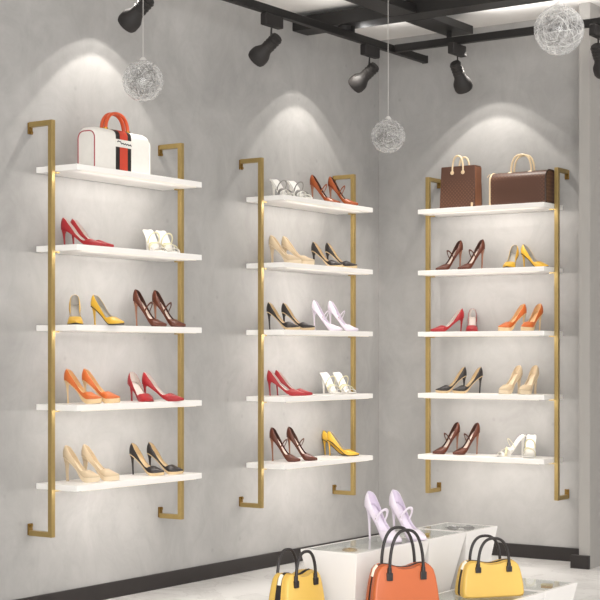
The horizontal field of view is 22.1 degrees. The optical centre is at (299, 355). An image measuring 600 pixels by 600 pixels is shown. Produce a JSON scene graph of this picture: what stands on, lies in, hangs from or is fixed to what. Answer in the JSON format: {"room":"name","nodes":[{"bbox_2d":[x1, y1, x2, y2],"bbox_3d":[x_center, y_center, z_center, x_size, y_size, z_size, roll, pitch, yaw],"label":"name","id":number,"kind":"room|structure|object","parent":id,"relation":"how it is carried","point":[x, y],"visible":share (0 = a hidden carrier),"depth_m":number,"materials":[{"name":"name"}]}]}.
{"room":"shoe store","nodes":[
{"label":"shoe store","id":0,"kind":"room"},
{"bbox_2d":[0,0,378,599],"bbox_3d":[-2.465,-0.407,5.833,0.100,3.320,10.600,0,0,34],"label":"wall","id":1,"kind":"structure","parent":0,"point":[65,62],"depth_m":8.45,"materials":[{"name":"grey paint"}]},
{"bbox_2d":[28,119,201,537],"bbox_3d":[-0.909,-0.127,7.748,0.298,2.000,1.012,0,0,34],"label":"display rack","id":2,"kind":"object","parent":1,"relation":"attached to","point":[77,171],"visible":0.98,"depth_m":7.51,"materials":[{"name":"white wood"}]},
{"bbox_2d":[67,295,82,324],"bbox_3d":[-1.092,-0.222,7.445,0.079,0.152,0.206,0,0,-10],"label":"pump","id":3,"kind":"object","parent":2,"relation":"on","point":[75,318],"visible":0.99,"depth_m":7.48,"materials":[{"name":"yellow leather"}]},
{"bbox_2d":[63,445,99,482],"bbox_3d":[-1.069,0.530,7.505,0.206,0.176,0.080,0,0,24],"label":"pump","id":4,"kind":"object","parent":2,"relation":"on","point":[87,476],"visible":1,"depth_m":7.50,"materials":[{"name":"beige leather"}]},
{"bbox_2d":[64,369,101,403],"bbox_3d":[-1.064,0.151,7.513,0.206,0.170,0.080,0,0,22],"label":"pump","id":5,"kind":"object","parent":2,"relation":"on","point":[70,378],"visible":1,"depth_m":7.50,"materials":[{"name":"orange leather"}]},
{"bbox_2d":[61,217,104,245],"bbox_3d":[-1.062,-0.603,7.506,0.233,0.150,0.079,0,0,16],"label":"pump","id":6,"kind":"object","parent":2,"relation":"on","point":[66,226],"visible":0.93,"depth_m":7.50,"materials":[{"name":"red leather"}]},
{"bbox_2d":[71,219,113,246],"bbox_3d":[-1.029,-0.603,7.582,0.233,0.150,0.079,0,0,16],"label":"pump","id":7,"kind":"object","parent":2,"relation":"on","point":[78,227],"visible":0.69,"depth_m":7.58,"materials":[{"name":"red leather"}]},
{"bbox_2d":[81,444,118,480],"bbox_3d":[-0.988,0.530,7.590,0.206,0.176,0.080,0,0,20],"label":"pump","id":8,"kind":"object","parent":2,"relation":"on","point":[87,455],"visible":0.95,"depth_m":7.58,"materials":[{"name":"beige leather"}]},
{"bbox_2d":[82,369,119,402],"bbox_3d":[-0.986,0.151,7.598,0.206,0.170,0.080,0,0,18],"label":"pump","id":9,"kind":"object","parent":2,"relation":"on","point":[88,378],"visible":0.98,"depth_m":7.58,"materials":[{"name":"orange leather"}]},
{"bbox_2d":[91,294,123,324],"bbox_3d":[-0.936,-0.222,7.475,0.206,0.152,0.079,0,0,34],"label":"pump","id":10,"kind":"object","parent":2,"relation":"on","point":[97,305],"visible":0.98,"depth_m":7.49,"materials":[{"name":"yellow leather"}]},
{"bbox_2d":[78,112,149,173],"bbox_3d":[-0.923,-1.061,7.659,0.125,0.304,0.431,0,0,33],"label":"handbag","id":11,"kind":"object","parent":2,"relation":"on","point":[101,146],"visible":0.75,"depth_m":7.58,"materials":[{"name":"white leather"}]},
{"bbox_2d":[36,471,201,491],"bbox_3d":[-0.896,0.633,7.739,0.266,0.029,0.958,0,0,34],"label":"shelf","id":12,"kind":"object","parent":2,"relation":"attached to","point":[75,485],"depth_m":7.54,"materials":[{"name":"white paint"}]},
{"bbox_2d":[36,399,201,410],"bbox_3d":[-0.896,0.251,7.739,0.266,0.029,0.958,0,0,34],"label":"shelf","id":13,"kind":"object","parent":2,"relation":"attached to","point":[135,404],"depth_m":7.51,"materials":[{"name":"white paint"}]},
{"bbox_2d":[36,325,201,332],"bbox_3d":[-0.896,-0.131,7.739,0.266,0.029,0.958,0,0,34],"label":"shelf","id":14,"kind":"object","parent":2,"relation":"attached to","point":[50,328],"depth_m":7.54,"materials":[{"name":"white paint"}]},
{"bbox_2d":[36,244,201,261],"bbox_3d":[-0.896,-0.513,7.739,0.266,0.029,0.958,0,0,34],"label":"shelf","id":15,"kind":"object","parent":2,"relation":"attached to","point":[52,249],"depth_m":7.59,"materials":[{"name":"white paint"}]},
{"bbox_2d":[36,163,201,190],"bbox_3d":[-0.896,-0.895,7.739,0.266,0.029,0.958,0,0,34],"label":"shelf","id":16,"kind":"object","parent":2,"relation":"attached to","point":[77,171],"depth_m":7.63,"materials":[{"name":"white paint"}]},
{"bbox_2d":[127,372,153,401],"bbox_3d":[-0.814,0.161,7.851,0.079,0.150,0.233,0,0,-35],"label":"pump","id":17,"kind":"object","parent":2,"relation":"on","point":[133,381],"visible":1,"depth_m":7.88,"materials":[{"name":"red leather"}]},
{"bbox_2d":[129,443,163,475],"bbox_3d":[-0.790,0.536,7.912,0.206,0.164,0.080,0,0,26],"label":"pump","id":18,"kind":"object","parent":2,"relation":"on","point":[134,452],"visible":1,"depth_m":7.92,"materials":[{"name":"black leather"}]},
{"bbox_2d":[133,289,166,326],"bbox_3d":[-0.776,-0.244,7.932,0.196,0.197,0.079,0,0,24],"label":"pump","id":19,"kind":"object","parent":2,"relation":"on","point":[138,299],"visible":0.98,"depth_m":7.93,"materials":[{"name":"brown leather"}]},
{"bbox_2d":[142,229,166,251],"bbox_3d":[-0.758,-0.594,7.966,0.080,0.133,0.190,0,0,-32],"label":"sandal","id":20,"kind":"object","parent":2,"relation":"on","point":[152,244],"visible":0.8,"depth_m":7.97,"materials":[{"name":"white leather"}]},
{"bbox_2d":[142,372,183,400],"bbox_3d":[-0.707,0.161,7.910,0.233,0.150,0.079,0,0,18],"label":"pump","id":21,"kind":"object","parent":2,"relation":"on","point":[147,380],"visible":0.96,"depth_m":7.90,"materials":[{"name":"red leather"}]},
{"bbox_2d":[147,442,182,474],"bbox_3d":[-0.704,0.536,7.998,0.206,0.164,0.080,0,0,20],"label":"pump","id":22,"kind":"object","parent":2,"relation":"on","point":[171,469],"visible":0.96,"depth_m":7.99,"materials":[{"name":"black leather"}]},
{"bbox_2d":[155,230,179,252],"bbox_3d":[-0.697,-0.594,8.037,0.080,0.133,0.190,0,0,-32],"label":"sandal","id":23,"kind":"object","parent":2,"relation":"on","point":[164,239],"visible":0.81,"depth_m":8.04,"materials":[{"name":"white leather"}]},
{"bbox_2d":[152,290,185,326],"bbox_3d":[-0.685,-0.244,8.018,0.196,0.197,0.079,0,0,24],"label":"pump","id":24,"kind":"object","parent":2,"relation":"on","point":[157,300],"visible":0.96,"depth_m":8.02,"materials":[{"name":"brown leather"}]},
{"bbox_2d":[16,533,378,599],"bbox_3d":[-2.446,1.212,5.759,0.014,0.082,10.500,0,0,34],"label":"baseboard","id":25,"kind":"structure","parent":1,"relation":"attached to","point":[104,591],"depth_m":8.31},
{"bbox_2d":[239,157,372,507],"bbox_3d":[0.057,-0.127,9.155,0.298,2.000,1.010,0,0,34],"label":"display rack","id":26,"kind":"object","parent":1,"relation":"attached to","point":[287,201],"visible":0.92,"depth_m":8.94,"materials":[{"name":"white wood"}]},
{"bbox_2d":[269,179,294,195],"bbox_3d":[-0.104,-0.971,8.919,0.080,0.123,0.190,0,0,-40],"label":"sandal","id":27,"kind":"object","parent":26,"relation":"on","point":[276,184],"visible":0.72,"depth_m":8.93,"materials":[{"name":"leather"}]},
{"bbox_2d":[266,302,299,329],"bbox_3d":[-0.099,-0.228,8.919,0.206,0.164,0.080,0,0,22],"label":"pump","id":28,"kind":"object","parent":26,"relation":"on","point":[270,309],"visible":0.96,"depth_m":8.91,"materials":[{"name":"black leather"}]},
{"bbox_2d":[269,427,300,461],"bbox_3d":[-0.087,0.520,8.936,0.196,0.197,0.079,0,0,24],"label":"pump","id":29,"kind":"object","parent":26,"relation":"on","point":[274,437],"visible":1,"depth_m":8.94,"materials":[{"name":"brown leather"}]},
{"bbox_2d":[269,235,300,262],"bbox_3d":[-0.087,-0.616,8.936,0.206,0.176,0.080,0,0,24],"label":"pump","id":30,"kind":"object","parent":26,"relation":"on","point":[274,244],"visible":0.96,"depth_m":8.93,"materials":[{"name":"beige leather"}]},
{"bbox_2d":[267,370,304,395],"bbox_3d":[-0.082,0.161,8.944,0.233,0.150,0.079,0,0,16],"label":"pump","id":31,"kind":"object","parent":26,"relation":"on","point":[271,377],"visible":1,"depth_m":8.94,"materials":[{"name":"red leather"}]},
{"bbox_2d":[275,370,312,395],"bbox_3d":[-0.039,0.161,9.019,0.233,0.150,0.079,0,0,16],"label":"pump","id":32,"kind":"object","parent":26,"relation":"on","point":[278,374],"visible":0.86,"depth_m":9.01,"materials":[{"name":"red leather"}]},
{"bbox_2d":[281,236,314,264],"bbox_3d":[-0.012,-0.616,9.016,0.206,0.176,0.080,0,0,20],"label":"pump","id":33,"kind":"object","parent":26,"relation":"on","point":[286,244],"visible":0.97,"depth_m":9.01,"materials":[{"name":"beige leather"}]},
{"bbox_2d":[281,303,314,329],"bbox_3d":[-0.011,-0.228,8.999,0.206,0.164,0.080,0,0,18],"label":"pump","id":34,"kind":"object","parent":26,"relation":"on","point":[285,310],"visible":0.96,"depth_m":8.99,"materials":[{"name":"black leather"}]},
{"bbox_2d":[287,180,312,198],"bbox_3d":[-0.006,-0.971,8.999,0.080,0.123,0.190,0,0,-40],"label":"sandal","id":35,"kind":"object","parent":26,"relation":"on","point":[293,185],"visible":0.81,"depth_m":9.00,"materials":[{"name":"leather"}]},
{"bbox_2d":[286,426,316,460],"bbox_3d":[0.012,0.520,9.020,0.196,0.197,0.079,0,0,24],"label":"pump","id":36,"kind":"object","parent":26,"relation":"on","point":[291,436],"visible":0.98,"depth_m":9.02,"materials":[{"name":"brown leather"}]},
{"bbox_2d":[246,454,372,469],"bbox_3d":[0.070,0.633,9.146,0.266,0.029,0.956,0,0,34],"label":"shelf","id":37,"kind":"object","parent":26,"relation":"attached to","point":[322,460],"depth_m":8.94,"materials":[{"name":"white paint"}]},
{"bbox_2d":[246,393,372,401],"bbox_3d":[0.070,0.251,9.146,0.266,0.029,0.956,0,0,34],"label":"shelf","id":38,"kind":"object","parent":26,"relation":"attached to","point":[315,397],"depth_m":8.92,"materials":[{"name":"white paint"}]},
{"bbox_2d":[246,330,372,336],"bbox_3d":[0.070,-0.131,9.146,0.266,0.029,0.956,0,0,34],"label":"shelf","id":39,"kind":"object","parent":26,"relation":"attached to","point":[261,333],"depth_m":8.93,"materials":[{"name":"white paint"}]},
{"bbox_2d":[246,262,372,275],"bbox_3d":[0.070,-0.513,9.146,0.266,0.029,0.956,0,0,34],"label":"shelf","id":40,"kind":"object","parent":26,"relation":"attached to","point":[261,266],"depth_m":8.98,"materials":[{"name":"white paint"}]},
{"bbox_2d":[246,195,372,214],"bbox_3d":[0.070,-0.895,9.146,0.266,0.029,0.956,0,0,34],"label":"shelf","id":41,"kind":"object","parent":26,"relation":"attached to","point":[287,201],"depth_m":9.02,"materials":[{"name":"white paint"}]},
{"bbox_2d":[310,175,339,202],"bbox_3d":[0.151,-1.003,9.284,0.196,0.187,0.079,0,0,22],"label":"pump","id":42,"kind":"object","parent":26,"relation":"on","point":[314,182],"visible":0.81,"depth_m":9.28,"materials":[{"name":"orange leather"}]},
{"bbox_2d":[311,300,341,330],"bbox_3d":[0.164,-0.241,9.302,0.201,0.190,0.079,0,0,24],"label":"pump","id":43,"kind":"object","parent":26,"relation":"on","point":[316,309],"visible":0.96,"depth_m":9.30,"materials":[{"name":"purple leather"}]},
{"bbox_2d":[311,242,342,266],"bbox_3d":[0.164,-0.610,9.302,0.206,0.164,0.080,0,0,24],"label":"pump","id":44,"kind":"object","parent":26,"relation":"on","point":[315,249],"visible":0.93,"depth_m":9.30,"materials":[{"name":"black leather"}]},
{"bbox_2d":[319,372,343,393],"bbox_3d":[0.189,0.170,9.346,0.080,0.133,0.190,0,0,-35],"label":"sandal","id":45,"kind":"object","parent":26,"relation":"on","point":[326,379],"visible":1,"depth_m":9.35,"materials":[{"name":"white leather"}]},
{"bbox_2d":[322,430,343,454],"bbox_3d":[0.236,0.542,9.511,0.206,0.152,0.079,0,0,18],"label":"pump","id":46,"kind":"object","parent":26,"relation":"on","point":[324,434],"visible":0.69,"depth_m":9.51,"materials":[{"name":"yellow leather"}]},
{"bbox_2d":[325,243,356,267],"bbox_3d":[0.251,-0.610,9.381,0.206,0.164,0.080,0,0,20],"label":"pump","id":47,"kind":"object","parent":26,"relation":"on","point":[329,250],"visible":0.94,"depth_m":9.38,"materials":[{"name":"black leather"}]},
{"bbox_2d":[328,301,357,330],"bbox_3d":[0.263,-0.241,9.386,0.201,0.190,0.079,0,0,24],"label":"pump","id":48,"kind":"object","parent":26,"relation":"on","point":[332,308],"visible":0.94,"depth_m":9.38,"materials":[{"name":"purple leather"}]},
{"bbox_2d":[327,431,358,455],"bbox_3d":[0.264,0.542,9.430,0.206,0.152,0.079,0,0,18],"label":"pump","id":49,"kind":"object","parent":26,"relation":"on","point":[331,438],"visible":1,"depth_m":9.42,"materials":[{"name":"yellow leather"}]},
{"bbox_2d":[328,176,357,204],"bbox_3d":[0.263,-1.003,9.368,0.196,0.187,0.079,0,0,22],"label":"pump","id":50,"kind":"object","parent":26,"relation":"on","point":[332,184],"visible":0.94,"depth_m":9.36,"materials":[{"name":"orange leather"}]},
{"bbox_2d":[332,372,356,393],"bbox_3d":[0.270,0.170,9.417,0.080,0.133,0.190,0,0,-35],"label":"sandal","id":51,"kind":"object","parent":26,"relation":"on","point":[340,381],"visible":0.89,"depth_m":9.41,"materials":[{"name":"white leather"}]},
{"bbox_2d":[345,0,472,36],"bbox_3d":[-0.740,-1.982,6.880,0.170,0.050,6.100,0,0,34],"label":"frame","id":52,"kind":"object","parent":1,"relation":"attached to","point":[441,25],"visible":0.78,"depth_m":8.96,"materials":[{"name":"black metal"}]},
{"bbox_2d":[292,0,553,35],"bbox_3d":[2.678,-2.000,7.494,6.500,0.085,0.160,0,0,34],"label":"frame","id":53,"kind":"object","parent":1,"relation":"attached to","point":[359,17],"visible":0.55,"depth_m":8.88,"materials":[{"name":"black metal"}]},
{"bbox_2d":[106,555,599,599],"bbox_3d":[1.362,1.292,4.782,7.600,0.080,13.200,0,0,34],"label":"floor","id":54,"kind":"structure","parent":0,"point":[256,584],"depth_m":8.41,"materials":[{"name":"tile"}]},
{"bbox_2d":[269,548,324,599],"bbox_3d":[-0.012,0.829,5.580,0.110,0.248,0.221,0,0,40],"label":"handbag","id":55,"kind":"object","parent":54,"relation":"on","point":[302,584],"visible":1,"depth_m":5.54,"materials":[{"name":"yellow leather"}]},
{"bbox_2d":[301,535,428,599],"bbox_3d":[0.258,0.993,5.946,0.251,0.520,0.539,0,0,34],"label":"plinth","id":56,"kind":"object","parent":54,"relation":"on","point":[344,575],"visible":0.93,"depth_m":5.74,"materials":[{"name":"white paint"}]},
{"bbox_2d":[342,548,356,551],"bbox_3d":[0.192,0.751,5.913,0.060,0.008,0.060,0,0,34],"label":"bangle","id":57,"kind":"object","parent":56,"relation":"on","point":[344,549],"visible":1,"depth_m":5.90,"materials":[{"name":"gold metal"}]},
{"bbox_2d":[345,545,360,548],"bbox_3d":[0.208,0.751,5.999,0.064,0.008,0.064,0,0,34],"label":"bangle","id":58,"kind":"object","parent":56,"relation":"on","point":[348,546],"visible":1,"depth_m":6.00,"materials":[{"name":"silver metal"}]},
{"bbox_2d":[364,491,401,542],"bbox_3d":[0.331,0.637,6.058,0.079,0.190,0.201,0,0,-40],"label":"pump","id":59,"kind":"object","parent":56,"relation":"on","point":[372,506],"visible":0.88,"depth_m":6.08,"materials":[{"name":"purple leather"}]},
{"bbox_2d":[389,490,426,540],"bbox_3d":[0.432,0.637,6.122,0.079,0.190,0.201,0,0,-40],"label":"pump","id":60,"kind":"object","parent":56,"relation":"on","point":[396,503],"visible":0.84,"depth_m":6.14,"materials":[{"name":"purple leather"}]},
{"bbox_2d":[365,526,438,599],"bbox_3d":[0.377,0.793,5.655,0.263,0.318,0.115,0,0,-16],"label":"handbag","id":61,"kind":"object","parent":54,"relation":"on","point":[415,580],"visible":1,"depth_m":5.62,"materials":[{"name":"orange leather"}]},
{"bbox_2d":[378,529,465,592],"bbox_3d":[0.499,0.993,6.298,0.251,0.520,0.306,0,0,34],"label":"plinth","id":62,"kind":"object","parent":54,"relation":"on","point":[444,548],"visible":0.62,"depth_m":6.23,"materials":[{"name":"white paint"}]},
{"bbox_2d":[418,522,496,589],"bbox_3d":[0.666,0.993,6.542,0.251,0.520,0.277,0,0,34],"label":"plinth","id":63,"kind":"object","parent":54,"relation":"on","point":[472,531],"visible":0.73,"depth_m":6.48,"materials":[{"name":"white paint"}]},
{"bbox_2d":[438,589,544,599],"bbox_3d":[0.717,1.103,6.083,0.340,0.300,0.455,0,0,34],"label":"plinth","id":64,"kind":"object","parent":54,"relation":"on","point":[450,594],"visible":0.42,"depth_m":6.14,"materials":[{"name":"white paint"}]},
{"bbox_2d":[455,534,523,598],"bbox_3d":[0.750,0.834,6.078,0.263,0.238,0.110,0,0,-16],"label":"handbag","id":65,"kind":"object","parent":64,"relation":"on","point":[500,577],"visible":1,"depth_m":6.04,"materials":[{"name":"yellow leather"}]},
{"bbox_2d":[522,577,576,599],"bbox_3d":[0.936,1.103,6.402,0.340,0.300,0.311,0,0,34],"label":"plinth","id":66,"kind":"object","parent":54,"relation":"on","point":[561,590],"visible":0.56,"depth_m":6.40,"materials":[{"name":"white paint"}]},
{"bbox_2d":[541,583,552,588],"bbox_3d":[1.035,0.966,6.426,0.047,0.017,0.037,0,0,20],"label":"box","id":67,"kind":"object","parent":66,"relation":"on","point":[543,585],"visible":0.99,"depth_m":6.41,"materials":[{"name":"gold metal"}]},
{"bbox_2d":[256,0,599,40],"bbox_3d":[1.362,-2.107,4.782,7.600,0.080,13.200,0,0,34],"label":"ceiling","id":68,"kind":"structure","parent":0,"point":[527,12],"depth_m":9.28,"materials":[{"name":"white paint"}]},
{"bbox_2d":[122,57,163,101],"bbox_3d":[-0.757,-1.645,7.400,0.200,0.844,0.200,0,0,34],"label":"globe pendant","id":69,"kind":"object","parent":68,"relation":"hanging from","point":[142,59],"visible":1,"depth_m":7.39,"materials":[{"name":"silver metal"}]},
{"bbox_2d":[222,0,427,63],"bbox_3d":[-1.445,-1.969,6.559,0.042,0.197,7.952,0,0,34],"label":"track rail","id":70,"kind":"object","parent":68,"relation":"hanging from","point":[254,5],"visible":1,"depth_m":8.86,"materials":[{"name":"black metal"}]},
{"bbox_2d":[118,0,153,32],"bbox_3d":[-0.806,-1.734,7.569,0.200,0.276,0.165,0,0,34],"label":"track spotlight","id":71,"kind":"object","parent":70,"relation":"attached to","point":[130,19],"visible":1,"depth_m":7.54,"materials":[{"name":"black metal"}]},
{"bbox_2d":[134,0,153,14],"bbox_3d":[-0.768,-1.721,7.542,0.096,0.098,0.073,0,0,34],"label":"track light","id":72,"kind":"object","parent":71,"relation":"in","point":[141,7],"depth_m":7.52,"materials":[{"name":"black metal"}]},
{"bbox_2d":[248,12,282,66],"bbox_3d":[-0.191,-1.734,8.466,0.200,0.276,0.165,0,0,34],"label":"track spotlight","id":73,"kind":"object","parent":70,"relation":"attached to","point":[259,55],"visible":1,"depth_m":8.43,"materials":[{"name":"black metal"}]},
{"bbox_2d":[263,33,280,51],"bbox_3d":[-0.152,-1.721,8.439,0.096,0.098,0.073,0,0,34],"label":"track light","id":74,"kind":"object","parent":73,"relation":"in","point":[273,41],"depth_m":8.42,"materials":[{"name":"black metal"}]},
{"bbox_2d":[348,43,379,92],"bbox_3d":[0.388,-1.734,9.308,0.200,0.276,0.165,0,0,34],"label":"track spotlight","id":75,"kind":"object","parent":70,"relation":"attached to","point":[358,82],"visible":1,"depth_m":9.28,"materials":[{"name":"black metal"}]},
{"bbox_2d":[362,63,378,78],"bbox_3d":[0.426,-1.721,9.282,0.096,0.098,0.073,0,0,34],"label":"track light","id":76,"kind":"object","parent":75,"relation":"in","point":[371,69],"depth_m":9.26,"materials":[{"name":"black metal"}]},
{"bbox_2d":[371,116,404,152],"bbox_3d":[0.483,-1.587,8.400,0.188,0.961,0.188,0,0,34],"label":"globe pendant","id":77,"kind":"object","parent":68,"relation":"hanging from","point":[388,118],"visible":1,"depth_m":8.39,"materials":[{"name":"silver metal"}]},
{"bbox_2d":[394,17,599,52],"bbox_3d":[2.698,-1.969,8.038,5.107,0.197,0.042,0,0,34],"label":"track rail","id":78,"kind":"object","parent":68,"relation":"hanging from","point":[525,31],"visible":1,"depth_m":9.12,"materials":[{"name":"black metal"}]},
{"bbox_2d":[448,42,472,93],"bbox_3d":[0.961,-1.727,9.260,0.112,0.292,0.214,0,0,34],"label":"track spotlight","id":79,"kind":"object","parent":78,"relation":"attached to","point":[462,84],"visible":1,"depth_m":9.24,"materials":[{"name":"black metal"}]},
{"bbox_2d":[450,61,464,76],"bbox_3d":[0.947,-1.724,9.240,0.073,0.098,0.098,0,0,34],"label":"track light","id":80,"kind":"object","parent":79,"relation":"in","point":[456,67],"depth_m":9.22,"materials":[{"name":"black metal"}]},
{"bbox_2d":[589,23,599,78],"bbox_3d":[1.710,-1.727,8.746,0.112,0.292,0.214,0,0,34],"label":"track spotlight","id":81,"kind":"object","parent":78,"relation":"attached to","point":[594,29],"visible":1,"depth_m":8.70,"materials":[{"name":"black metal"}]},
{"bbox_2d":[590,48,599,60],"bbox_3d":[1.696,-1.724,8.726,0.073,0.098,0.098,0,0,34],"label":"track light","id":82,"kind":"object","parent":81,"relation":"in","point":[595,52],"depth_m":8.70,"materials":[{"name":"black metal"}]},
{"bbox_2d":[534,1,583,55],"bbox_3d":[1.036,-1.633,6.130,0.200,0.868,0.200,0,0,34],"label":"globe pendant","id":83,"kind":"object","parent":68,"relation":"hanging from","point":[559,4],"visible":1,"depth_m":6.11,"materials":[{"name":"silver metal"}]},
{"bbox_2d":[379,14,578,547],"bbox_3d":[1.179,-0.407,9.699,1.533,3.320,0.100,0,0,34],"label":"wall","id":84,"kind":"structure","parent":0,"point":[523,98],"depth_m":9.67,"materials":[{"name":"grey paint"}]},
{"bbox_2d":[418,167,568,500],"bbox_3d":[1.176,-0.127,9.460,0.917,2.000,0.298,0,0,34],"label":"display rack","id":85,"kind":"object","parent":84,"relation":"attached to","point":[556,207],"visible":0.97,"depth_m":9.32,"materials":[{"name":"white wood"}]},
{"bbox_2d":[433,422,459,453],"bbox_3d":[0.918,0.520,9.630,0.196,0.197,0.079,0,0,-26],"label":"pump","id":86,"kind":"object","parent":85,"relation":"on","point":[454,432],"visible":0.99,"depth_m":9.63,"materials":[{"name":"brown leather"}]},
{"bbox_2d":[430,308,463,331],"bbox_3d":[0.923,-0.221,9.620,0.233,0.150,0.079,0,0,-22],"label":"pump","id":87,"kind":"object","parent":85,"relation":"on","point":[459,315],"visible":0.99,"depth_m":9.62,"materials":[{"name":"red leather"}]},
{"bbox_2d":[436,240,462,269],"bbox_3d":[0.935,-0.626,9.618,0.196,0.197,0.079,0,0,-26],"label":"pump","id":88,"kind":"object","parent":85,"relation":"on","point":[458,248],"visible":0.96,"depth_m":9.62,"materials":[{"name":"brown leather"}]},
{"bbox_2d":[436,367,466,392],"bbox_3d":[0.947,0.154,9.605,0.206,0.164,0.080,0,0,-16],"label":"pump","id":89,"kind":"object","parent":85,"relation":"on","point":[462,374],"visible":0.99,"depth_m":9.59,"materials":[{"name":"black leather"}]},
{"bbox_2d":[440,155,481,207],"bbox_3d":[1.001,-1.075,9.535,0.249,0.331,0.113,0,0,36],"label":"tote bag","id":90,"kind":"object","parent":85,"relation":"on","point":[461,186],"visible":0.98,"depth_m":9.49,"materials":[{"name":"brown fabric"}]},
{"bbox_2d":[453,423,479,454],"bbox_3d":[1.036,0.520,9.560,0.196,0.197,0.079,0,0,-26],"label":"pump","id":91,"kind":"object","parent":85,"relation":"on","point":[475,430],"visible":1,"depth_m":9.57,"materials":[{"name":"brown leather"}]},
{"bbox_2d":[452,367,482,392],"bbox_3d":[1.042,0.154,9.534,0.206,0.164,0.080,0,0,-20],"label":"pump","id":92,"kind":"object","parent":85,"relation":"on","point":[478,374],"visible":0.98,"depth_m":9.53,"materials":[{"name":"black leather"}]},
{"bbox_2d":[458,239,484,268],"bbox_3d":[1.066,-0.626,9.548,0.196,0.197,0.079,0,0,-26],"label":"pump","id":93,"kind":"object","parent":85,"relation":"on","point":[480,247],"visible":0.97,"depth_m":9.55,"materials":[{"name":"brown leather"}]},
{"bbox_2d":[466,308,477,330],"bbox_3d":[1.076,-0.221,9.591,0.079,0.150,0.233,0,0,8],"label":"pump","id":94,"kind":"object","parent":85,"relation":"on","point":[472,321],"visible":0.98,"depth_m":9.62,"materials":[{"name":"red leather"}]},
{"bbox_2d":[418,452,562,463],"bbox_3d":[1.167,0.633,9.447,0.863,0.029,0.266,0,0,34],"label":"shelf","id":95,"kind":"object","parent":85,"relation":"attached to","point":[428,456],"depth_m":9.33,"materials":[{"name":"white paint"}]},
{"bbox_2d":[418,392,562,399],"bbox_3d":[1.167,0.251,9.447,0.863,0.029,0.266,0,0,34],"label":"shelf","id":96,"kind":"object","parent":85,"relation":"attached to","point":[427,395],"depth_m":9.30,"materials":[{"name":"white paint"}]},
{"bbox_2d":[418,331,562,336],"bbox_3d":[1.167,-0.131,9.447,0.863,0.029,0.266,0,0,34],"label":"shelf","id":97,"kind":"object","parent":85,"relation":"attached to","point":[427,333],"depth_m":9.31,"materials":[{"name":"white paint"}]},
{"bbox_2d":[418,266,562,276],"bbox_3d":[1.167,-0.513,9.447,0.863,0.029,0.266,0,0,34],"label":"shelf","id":98,"kind":"object","parent":85,"relation":"attached to","point":[556,270],"depth_m":9.35,"materials":[{"name":"white paint"}]},
{"bbox_2d":[418,202,562,216],"bbox_3d":[1.167,-0.895,9.447,0.863,0.029,0.266,0,0,34],"label":"shelf","id":99,"kind":"object","parent":85,"relation":"attached to","point":[556,207],"depth_m":9.35,"materials":[{"name":"white paint"}]},
{"bbox_2d":[495,434,525,456],"bbox_3d":[1.289,0.552,9.363,0.190,0.133,0.080,0,0,-16],"label":"sandal","id":100,"kind":"object","parent":85,"relation":"on","point":[508,450],"visible":0.98,"depth_m":9.36,"materials":[{"name":"white leather"}]},
{"bbox_2d":[499,365,522,393],"bbox_3d":[1.284,0.148,9.373,0.206,0.176,0.080,0,0,-42],"label":"pump","id":101,"kind":"object","parent":85,"relation":"on","point":[517,373],"visible":0.96,"depth_m":9.39,"materials":[{"name":"beige leather"}]},
{"bbox_2d":[503,245,518,267],"bbox_3d":[1.289,-0.604,9.364,0.079,0.152,0.206,0,0,24],"label":"pump","id":102,"kind":"object","parent":85,"relation":"on","point":[514,251],"visible":0.99,"depth_m":9.39,"materials":[{"name":"yellow leather"}]},
{"bbox_2d":[498,304,526,330],"bbox_3d":[1.295,-0.231,9.365,0.206,0.170,0.080,0,0,-28],"label":"pump","id":103,"kind":"object","parent":85,"relation":"on","point":[521,311],"visible":0.98,"depth_m":9.36,"materials":[{"name":"orange leather"}]},
{"bbox_2d":[487,154,553,204],"bbox_3d":[1.339,-1.064,9.323,0.420,0.316,0.152,0,0,35],"label":"handbag","id":104,"kind":"object","parent":85,"relation":"on","point":[530,186],"visible":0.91,"depth_m":9.24,"materials":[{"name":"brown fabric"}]},
{"bbox_2d":[518,365,538,393],"bbox_3d":[1.388,0.148,9.312,0.080,0.176,0.206,0,0,38],"label":"pump","id":105,"kind":"object","parent":85,"relation":"on","point":[527,388],"visible":1,"depth_m":9.33,"materials":[{"name":"beige leather"}]},
{"bbox_2d":[522,434,535,457],"bbox_3d":[1.397,0.552,9.313,0.080,0.133,0.190,0,0,15],"label":"sandal","id":106,"kind":"object","parent":85,"relation":"on","point":[530,443],"visible":1,"depth_m":9.31,"materials":[{"name":"white leather"}]},
{"bbox_2d":[521,304,542,330],"bbox_3d":[1.406,-0.231,9.306,0.080,0.170,0.206,0,0,44],"label":"pump","id":107,"kind":"object","parent":85,"relation":"on","point":[537,313],"visible":0.97,"depth_m":9.32,"materials":[{"name":"orange leather"}]},
{"bbox_2d":[521,244,548,266],"bbox_3d":[1.430,-0.604,9.334,0.079,0.152,0.206,0,0,-42],"label":"pump","id":108,"kind":"object","parent":85,"relation":"on","point":[526,252],"visible":0.89,"depth_m":9.36,"materials":[{"name":"yellow leather"}]},
{"bbox_2d":[492,542,578,561],"bbox_3d":[1.153,1.212,9.648,1.519,0.082,0.014,0,0,34],"label":"baseboard","id":109,"kind":"structure","parent":84,"relation":"attached to","point":[515,550],"depth_m":9.43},
{"bbox_2d":[579,2,599,568],"bbox_3d":[2.476,-0.407,10.173,0.069,3.320,2.850,0,0,34],"label":"wall","id":110,"kind":"structure","parent":0,"point":[589,85],"depth_m":9.01,"materials":[{"name":"paint"}]},
{"bbox_2d":[570,554,589,569],"bbox_3d":[1.645,1.214,9.000,0.116,0.078,0.025,0,0,34],"label":"baseboard","id":111,"kind":"structure","parent":110,"relation":"attached to","point":[576,561],"depth_m":8.99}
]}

